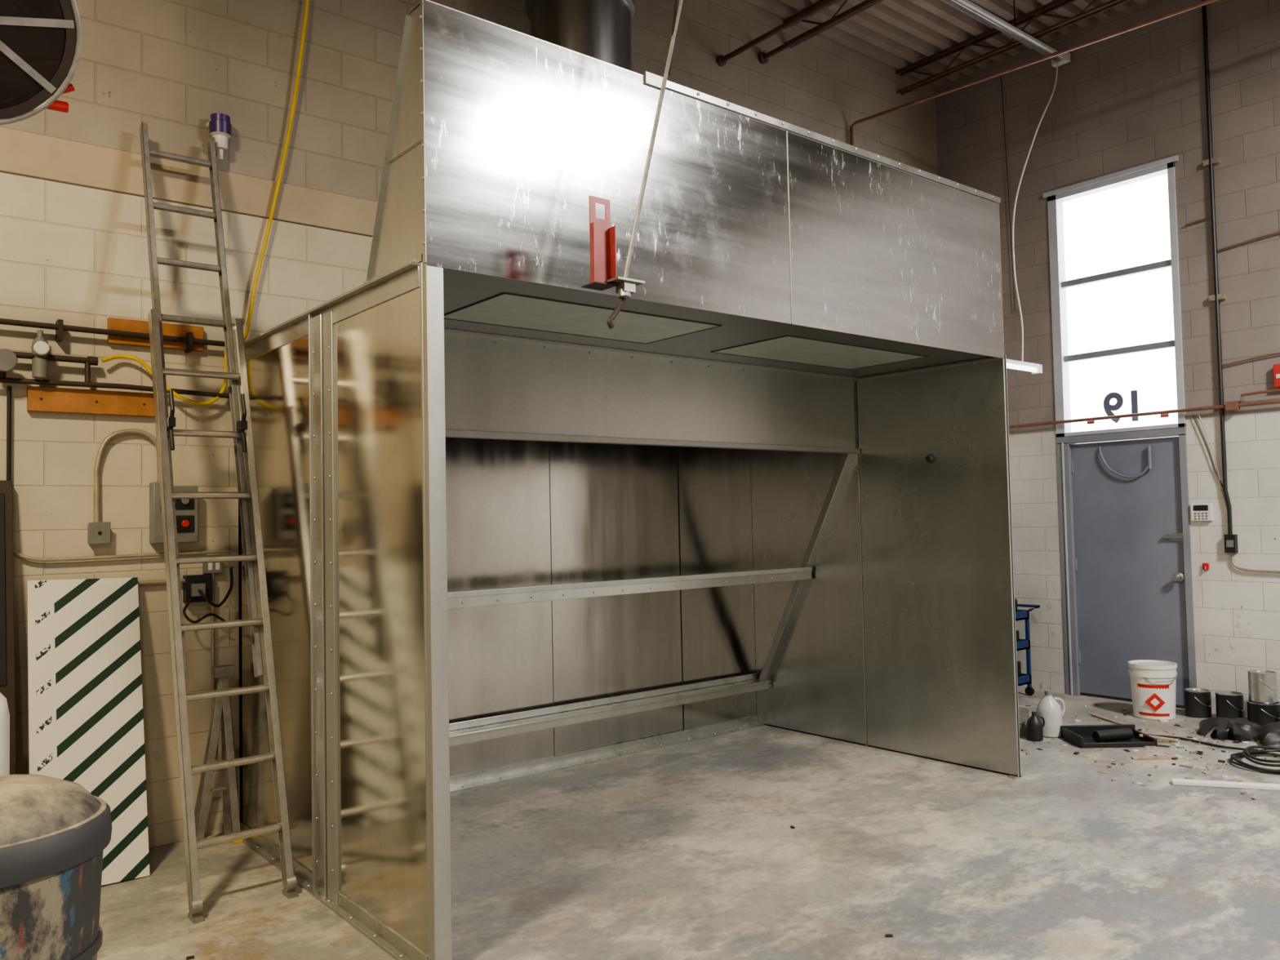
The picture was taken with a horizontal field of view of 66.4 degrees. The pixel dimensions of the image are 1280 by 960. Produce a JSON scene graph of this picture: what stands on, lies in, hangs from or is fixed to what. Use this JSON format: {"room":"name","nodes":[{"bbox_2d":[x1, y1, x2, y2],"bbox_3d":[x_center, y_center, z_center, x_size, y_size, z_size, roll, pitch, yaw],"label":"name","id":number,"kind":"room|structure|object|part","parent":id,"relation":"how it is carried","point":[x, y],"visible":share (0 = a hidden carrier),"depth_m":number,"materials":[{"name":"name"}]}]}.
{"room":"workshop","nodes":[
{"label":"workshop","id":0,"kind":"room"},
{"bbox_2d":[0,0,937,847],"bbox_3d":[-1.852,-1.006,5.261,12.150,5.500,0.200,1,-3,-39],"label":"wall","id":1,"kind":"structure","parent":0,"point":[77,255],"depth_m":4.84,"materials":[{"name":"beige brick"}]},
{"bbox_2d":[0,480,16,774],"bbox_3d":[-2.837,0.858,4.013,0.460,1.726,0.271,1,-3,-39],"label":"door","id":2,"kind":"structure","parent":1,"relation":"in","point":[7,681],"depth_m":4.17,"materials":[{"name":"black metal"}]},
{"bbox_2d":[0,0,82,124],"bbox_3d":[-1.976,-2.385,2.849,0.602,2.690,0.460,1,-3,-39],"label":"fan","id":3,"kind":"object","parent":1,"relation":"attached to","point":[41,41],"visible":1,"depth_m":2.91,"materials":[{"name":"metal"}]},
{"bbox_2d":[26,386,155,417],"bbox_3d":[-2.528,-0.360,4.521,0.520,0.110,0.037,1,-3,-39],"label":"plank","id":4,"kind":"object","parent":1,"relation":"attached to","point":[41,399],"visible":0.92,"depth_m":4.50,"materials":[{"name":"orange wood"}]},
{"bbox_2d":[87,521,110,544],"bbox_3d":[-2.493,0.244,4.501,0.090,0.100,0.060,1,-3,-39],"label":"junction box","id":5,"kind":"object","parent":1,"relation":"attached to","point":[97,532],"visible":1,"depth_m":4.48,"materials":[{"name":"grey metal"}]},
{"bbox_2d":[0,318,229,480],"bbox_3d":[-2.860,-0.360,4.225,2.090,0.730,0.077,1,-3,-39],"label":"pipe","id":6,"kind":"object","parent":1,"relation":"attached to","point":[59,326],"visible":0.9,"depth_m":4.44,"materials":[{"name":"black metal"}]},
{"bbox_2d":[0,348,17,377],"bbox_3d":[-2.764,-0.507,4.244,0.100,0.120,0.080,1,-3,-39],"label":"pressure gauge","id":7,"kind":"object","parent":6,"relation":"on","point":[8,359],"visible":1,"depth_m":4.22,"materials":[{"name":"metal"}]},
{"bbox_2d":[31,329,49,380],"bbox_3d":[-2.661,-0.557,4.339,0.070,0.225,0.089,1,-3,-39],"label":"air regulator","id":8,"kind":"object","parent":6,"relation":"attached to","point":[40,348],"visible":1,"depth_m":4.32,"materials":[{"name":"grey metal"}]},
{"bbox_2d":[101,0,309,405],"bbox_3d":[-2.096,-1.988,4.905,1.072,3.256,0.069,1,-3,-39],"label":"air hose","id":9,"kind":"object","parent":6,"relation":"attached to","point":[142,362],"visible":0.8,"depth_m":5.03,"materials":[{"name":"yellow rubber"}]},
{"bbox_2d":[13,428,230,714],"bbox_3d":[-2.445,0.543,4.530,1.044,1.572,0.022,1,-3,-39],"label":"conduit","id":10,"kind":"object","parent":1,"relation":"attached to","point":[96,468],"visible":0.8,"depth_m":4.59,"materials":[{"name":"grey metal"}]},
{"bbox_2d":[106,317,204,351],"bbox_3d":[-2.326,-0.697,4.706,0.420,0.120,0.035,1,-3,-39],"label":"plank","id":11,"kind":"object","parent":1,"relation":"attached to","point":[113,323],"visible":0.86,"depth_m":4.66,"materials":[{"name":"orange wood"}]},
{"bbox_2d":[149,481,198,543],"bbox_3d":[-2.227,0.155,4.683,0.200,0.290,0.120,1,-3,-39],"label":"switch box","id":12,"kind":"object","parent":1,"relation":"attached to","point":[186,509],"visible":0.67,"depth_m":4.67,"materials":[{"name":"grey metal"}]},
{"bbox_2d":[0,126,377,235],"bbox_3d":[-1.794,-1.460,5.197,11.750,0.200,0.012,1,-3,-39],"label":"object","id":13,"kind":"structure","parent":1,"relation":"attached to","point":[21,152],"depth_m":4.79,"materials":[{"name":"paint"}]},
{"bbox_2d":[182,562,233,623],"bbox_3d":[-2.101,0.541,4.754,0.243,0.310,0.137,1,-3,-39],"label":"power outlet","id":14,"kind":"object","parent":1,"relation":"attached to","point":[196,588],"visible":0.92,"depth_m":4.74,"materials":[{"name":"black plastic"}]},
{"bbox_2d":[206,112,231,159],"bbox_3d":[-2.103,-1.712,4.898,0.104,0.217,0.108,1,-3,-39],"label":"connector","id":15,"kind":"object","parent":1,"relation":"attached to","point":[220,126],"visible":0.98,"depth_m":4.86,"materials":[{"name":"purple plastic"}]},
{"bbox_2d":[849,0,1218,146],"bbox_3d":[3.315,-2.497,6.782,4.118,2.390,0.211,-3,-3,44],"label":"gas pipe","id":16,"kind":"object","parent":1,"relation":"attached to","point":[1205,2],"visible":0.74,"depth_m":7.08,"materials":[{"name":"brown metal"}]},
{"bbox_2d":[97,687,1279,959],"bbox_3d":[2.085,1.524,0.386,12.150,0.100,12.500,1,-3,-39],"label":"floor","id":17,"kind":"structure","parent":0,"point":[688,851],"depth_m":4.17,"materials":[{"name":"concrete"}]},
{"bbox_2d":[0,692,9,775],"bbox_3d":[-2.373,1.190,3.422,0.280,0.990,0.280,-1,-2,5],"label":"plastic container","id":18,"kind":"object","parent":17,"relation":"on","point":[4,711],"visible":0.36,"depth_m":3.45,"materials":[{"name":"white plastic"}]},
{"bbox_2d":[0,773,111,959],"bbox_3d":[-1.669,1.203,2.485,0.576,0.860,0.576,1,-3,-39],"label":"drum","id":19,"kind":"object","parent":17,"relation":"on","point":[55,833],"visible":1,"depth_m":2.40,"materials":[{"name":"paint"}]},
{"bbox_2d":[26,577,150,885],"bbox_3d":[-2.408,1.079,4.263,0.467,1.286,0.376,1,-3,-39],"label":"board","id":20,"kind":"object","parent":17,"relation":"on","point":[86,713],"visible":0.76,"depth_m":4.28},
{"bbox_2d":[139,121,297,924],"bbox_3d":[-1.898,-0.003,4.297,0.396,3.423,1.032,1,-3,-39],"label":"ladder","id":21,"kind":"object","parent":17,"relation":"on","point":[247,495],"visible":1,"depth_m":4.23,"materials":[{"name":"metal"}]},
{"bbox_2d":[194,664,244,848],"bbox_3d":[-2.033,1.314,4.684,0.217,0.833,0.176,1,-3,-39],"label":"tripod stand","id":22,"kind":"object","parent":17,"relation":"on","point":[221,710],"visible":0.81,"depth_m":4.68,"materials":[{"name":"metal"}]},
{"bbox_2d":[238,0,1023,959],"bbox_3d":[0.059,0.051,5.217,3.703,3.308,2.068,1,-3,-39],"label":"booth","id":23,"kind":"object","parent":17,"relation":"on","point":[509,532],"visible":0.94,"depth_m":4.84,"materials":[{"name":"silver metal"}]},
{"bbox_3d":[-1.334,0.492,4.069,0.099,2.393,2.050,1,-3,-39],"label":"frame","id":24,"kind":"part","parent":23,"relation":"part of","materials":[{"name":"silver metal"}]},
{"bbox_2d":[525,0,635,71],"bbox_3d":[-0.342,-2.166,5.807,0.720,2.994,0.720,1,-3,-39],"label":"duct","id":25,"kind":"object","parent":23,"relation":"on","point":[599,29],"visible":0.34,"depth_m":5.56,"materials":[{"name":"metal"}]},
{"bbox_3d":[-0.241,0.627,5.580,3.611,1.656,0.952,1,-3,-39],"label":"filter frame","id":26,"kind":"part","parent":23,"relation":"part of","materials":[{"name":"silver metal"}]},
{"bbox_2d":[363,0,1004,358],"bbox_3d":[0.513,-1.168,4.660,3.635,0.935,0.528,1,-3,-39],"label":"hood","id":27,"kind":"object","parent":23,"relation":"attached to","point":[754,228],"depth_m":4.04,"materials":[{"name":"silver metal"}]},
{"bbox_3d":[1.466,0.525,6.348,0.085,2.393,2.050,1,-3,-39],"label":"panel","id":28,"kind":"part","parent":23,"relation":"part of","materials":[{"name":"silver metal"}]},
{"bbox_2d":[186,703,1277,959],"bbox_3d":[1.602,1.652,4.767,6.660,0.010,2.565,1,-3,-39],"label":"debris","id":29,"kind":"object","parent":17,"relation":"on","point":[1192,753],"visible":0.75,"depth_m":6.01,"materials":[{"name":"brown wood"}]},
{"bbox_2d":[1018,706,1029,737],"bbox_3d":[2.530,1.624,6.563,0.162,0.170,0.163,1,-3,-39],"label":"paint can","id":30,"kind":"object","parent":17,"relation":"on","point":[1024,714],"visible":0.41,"depth_m":6.49,"materials":[{"name":"metal"}]},
{"bbox_2d":[1014,598,1039,695],"bbox_3d":[2.813,1.342,8.012,0.622,0.834,0.664,1,-3,-39],"label":"utility cart","id":31,"kind":"object","parent":17,"relation":"on","point":[1021,644],"visible":0.16,"depth_m":7.94,"materials":[{"name":"blue metal"}]},
{"bbox_2d":[1026,711,1044,741],"bbox_3d":[2.587,1.610,6.406,0.108,0.184,0.099,1,-3,-39],"label":"bottle","id":32,"kind":"object","parent":17,"relation":"on","point":[1034,726],"visible":1,"depth_m":6.37,"materials":[{"name":"black plastic"}]},
{"bbox_2d":[1035,690,1065,737],"bbox_3d":[2.736,1.556,6.530,0.175,0.296,0.160,1,-3,-39],"label":"plastic jug","id":33,"kind":"object","parent":17,"relation":"on","point":[1047,708],"visible":0.95,"depth_m":6.46,"materials":[{"name":"white plastic"}]},
{"bbox_2d":[1060,724,1177,747],"bbox_3d":[3.106,1.645,6.299,0.662,0.084,0.300,-1,-2,1],"label":"paint tray","id":34,"kind":"object","parent":17,"relation":"on","point":[1118,735],"visible":1,"depth_m":6.27,"materials":[{"name":"black plastic"}]},
{"bbox_2d":[1091,714,1178,759],"bbox_3d":[3.239,1.682,6.444,0.266,0.012,1.311,-2,-2,15],"label":"scraps","id":35,"kind":"object","parent":17,"relation":"on","point":[1092,715],"visible":0.82,"depth_m":5.86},
{"bbox_2d":[1128,659,1177,719],"bbox_3d":[3.702,1.511,7.038,0.321,0.385,0.333,1,-3,-39],"label":"paint bucket","id":36,"kind":"object","parent":17,"relation":"on","point":[1153,682],"visible":1,"depth_m":6.93,"materials":[{"name":"white plastic"}]},
{"bbox_2d":[1183,688,1212,719],"bbox_3d":[4.004,1.602,7.017,0.172,0.190,0.173,1,-3,-39],"label":"paint can","id":37,"kind":"object","parent":17,"relation":"on","point":[1197,701],"visible":0.99,"depth_m":6.95,"materials":[{"name":"metal"}]},
{"bbox_2d":[1149,734,1279,774],"bbox_3d":[3.497,1.628,5.914,0.535,0.080,1.116,1,-3,-39],"label":"cable coil","id":38,"kind":"object","parent":17,"relation":"on","point":[1248,752],"visible":0.94,"depth_m":5.77,"materials":[{"name":"black plastic"}]},
{"bbox_2d":[1170,777,1279,790],"bbox_3d":[3.521,1.621,5.133,1.312,0.020,0.060,-2,-2,17],"label":"trim board","id":39,"kind":"object","parent":17,"relation":"on","point":[1174,781],"visible":1,"depth_m":5.23,"materials":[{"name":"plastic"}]},
{"bbox_2d":[1196,716,1261,742],"bbox_3d":[3.888,1.625,6.441,0.478,0.103,0.359,1,-3,-39],"label":"plastic bag","id":40,"kind":"object","parent":17,"relation":"on","point":[1240,729],"visible":0.91,"depth_m":6.34,"materials":[{"name":"black plastic"}]},
{"bbox_2d":[1215,690,1244,718],"bbox_3d":[4.120,1.587,6.827,0.172,0.200,0.173,1,-3,-39],"label":"paint can","id":41,"kind":"object","parent":17,"relation":"on","point":[1228,704],"visible":0.79,"depth_m":6.77,"materials":[{"name":"metal"}]},
{"bbox_2d":[1246,699,1279,726],"bbox_3d":[4.244,1.592,6.644,0.202,0.170,0.203,1,-3,-39],"label":"paint can","id":42,"kind":"object","parent":17,"relation":"on","point":[1260,713],"visible":0.64,"depth_m":6.57,"materials":[{"name":"metal"}]},
{"bbox_2d":[1247,669,1277,703],"bbox_3d":[4.249,1.408,6.671,0.172,0.200,0.173,1,-3,-39],"label":"paint can","id":43,"kind":"object","parent":42,"relation":"on","point":[1262,684],"visible":1,"depth_m":6.61,"materials":[{"name":"metal"}]},
{"bbox_2d":[1257,721,1279,749],"bbox_3d":[4.113,1.582,6.103,0.523,0.154,0.413,1,-3,-39],"label":"plastic bag","id":44,"kind":"object","parent":17,"relation":"on","point":[1268,735],"visible":0.94,"depth_m":6.06,"materials":[{"name":"black plastic"}]},
{"bbox_2d":[738,0,1148,88],"bbox_3d":[1.972,-4.020,0.606,12.150,0.200,12.500,1,-3,-39],"label":"ceiling","id":45,"kind":"structure","parent":0,"point":[895,35],"depth_m":7.87,"materials":[{"name":"paint"}]},
{"bbox_2d":[581,0,683,328],"bbox_3d":[0.169,-2.130,3.762,0.943,3.217,0.130,1,-3,-39],"label":"rod bracket","id":46,"kind":"object","parent":45,"relation":"hanging from","point":[602,237],"visible":1,"depth_m":3.46,"materials":[{"name":"metal"}]},
{"bbox_2d":[715,0,879,66],"bbox_3d":[2.214,-3.438,5.611,0.535,0.558,4.600,1,-3,-39],"label":"pipe","id":47,"kind":"object","parent":45,"relation":"hanging from","point":[762,56],"visible":1,"depth_m":6.96,"materials":[{"name":"brown metal"}]},
{"bbox_2d":[783,0,884,48],"bbox_3d":[4.982,-3.785,3.043,0.080,0.199,12.100,1,-3,-39],"label":"joist","id":48,"kind":"object","parent":45,"relation":"attached to","point":[811,6],"depth_m":7.46,"materials":[{"name":"black metal"}]},
{"bbox_2d":[944,0,1070,67],"bbox_3d":[2.637,-3.520,7.283,2.020,0.300,0.130,1,-3,-39],"label":"strip light","id":49,"kind":"object","parent":45,"relation":"hanging from","point":[966,6],"depth_m":7.39,"materials":[{"name":"white metal"}]},
{"bbox_2d":[895,0,1130,95],"bbox_3d":[6.106,-3.771,3.959,0.080,0.199,12.100,1,-3,-39],"label":"joist","id":50,"kind":"object","parent":45,"relation":"attached to","point":[1028,17],"depth_m":7.93,"materials":[{"name":"black metal"}]},
{"bbox_2d":[1006,61,1058,373],"bbox_3d":[2.987,-2.095,7.495,1.055,2.567,0.079,1,-3,-39],"label":"work light","id":51,"kind":"object","parent":45,"relation":"hanging from","point":[1034,368],"visible":0.94,"depth_m":7.32,"materials":[{"name":"white plastic"}]},
{"bbox_2d":[934,0,1279,717],"bbox_3d":[6.662,-1.218,4.268,0.200,5.500,12.100,1,-3,-39],"label":"wall","id":52,"kind":"structure","parent":0,"point":[1136,97],"depth_m":7.29,"materials":[{"name":"brick"}]},
{"bbox_2d":[1042,155,1186,437],"bbox_3d":[3.759,-1.393,7.735,0.130,2.040,1.060,1,-3,-39],"label":"window","id":53,"kind":"structure","parent":52,"relation":"in","point":[1055,198],"depth_m":7.84,"materials":[{"name":"grey paint"}]},
{"bbox_2d":[1103,390,1138,422],"bbox_3d":[3.794,-0.574,7.720,0.004,0.250,0.266,1,-3,-39],"label":"number marks","id":54,"kind":"object","parent":53,"relation":"attached to","point":[1108,408],"depth_m":7.73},
{"bbox_2d":[1087,413,1168,424],"bbox_3d":[3.820,-0.483,7.676,0.003,0.035,0.630,1,-3,-39],"label":"number marks","id":55,"kind":"object","parent":53,"relation":"attached to","point":[1161,415],"visible":0.64,"depth_m":7.47,"materials":[{"name":"red metal"}]},
{"bbox_2d":[1056,426,1196,708],"bbox_3d":[3.803,0.675,7.655,0.165,2.100,1.000,1,-3,-39],"label":"door","id":56,"kind":"structure","parent":52,"relation":"in","point":[1127,595],"depth_m":7.66,"materials":[{"name":"grey paint"}]},
{"bbox_2d":[1000,0,1279,573],"bbox_3d":[4.084,-1.459,7.238,0.055,4.279,2.933,1,-3,-39],"label":"conduit","id":57,"kind":"object","parent":52,"relation":"attached to","point":[1230,540],"visible":0.99,"depth_m":7.09,"materials":[{"name":"black metal"}]},
{"bbox_2d":[1008,388,1279,428],"bbox_3d":[5.004,-0.612,6.079,0.075,0.120,7.050,1,-3,-39],"label":"copper pipe","id":58,"kind":"object","parent":52,"relation":"attached to","point":[1235,405],"visible":0.78,"depth_m":7.26,"materials":[{"name":"brown metal"}]},
{"bbox_2d":[1190,502,1213,520],"bbox_3d":[4.125,0.235,7.180,0.034,0.130,0.140,1,-3,-39],"label":"alarm keypad","id":59,"kind":"object","parent":52,"relation":"attached to","point":[1199,511],"visible":1,"depth_m":7.17,"materials":[{"name":"white plastic"}]},
{"bbox_2d":[1202,563,1208,570],"bbox_3d":[4.138,0.635,7.155,0.038,0.052,0.040,1,-3,-39],"label":"tag","id":60,"kind":"object","parent":52,"relation":"attached to","point":[1205,566],"visible":1,"depth_m":7.15,"materials":[{"name":"red plastic"}]},
{"bbox_2d":[1273,364,1279,387],"bbox_3d":[4.452,-0.724,6.774,0.056,0.160,0.095,1,-3,-39],"label":"fire alarm box","id":61,"kind":"object","parent":52,"relation":"attached to","point":[1277,366],"visible":1,"depth_m":6.78,"materials":[{"name":"red metal"}]}
]}

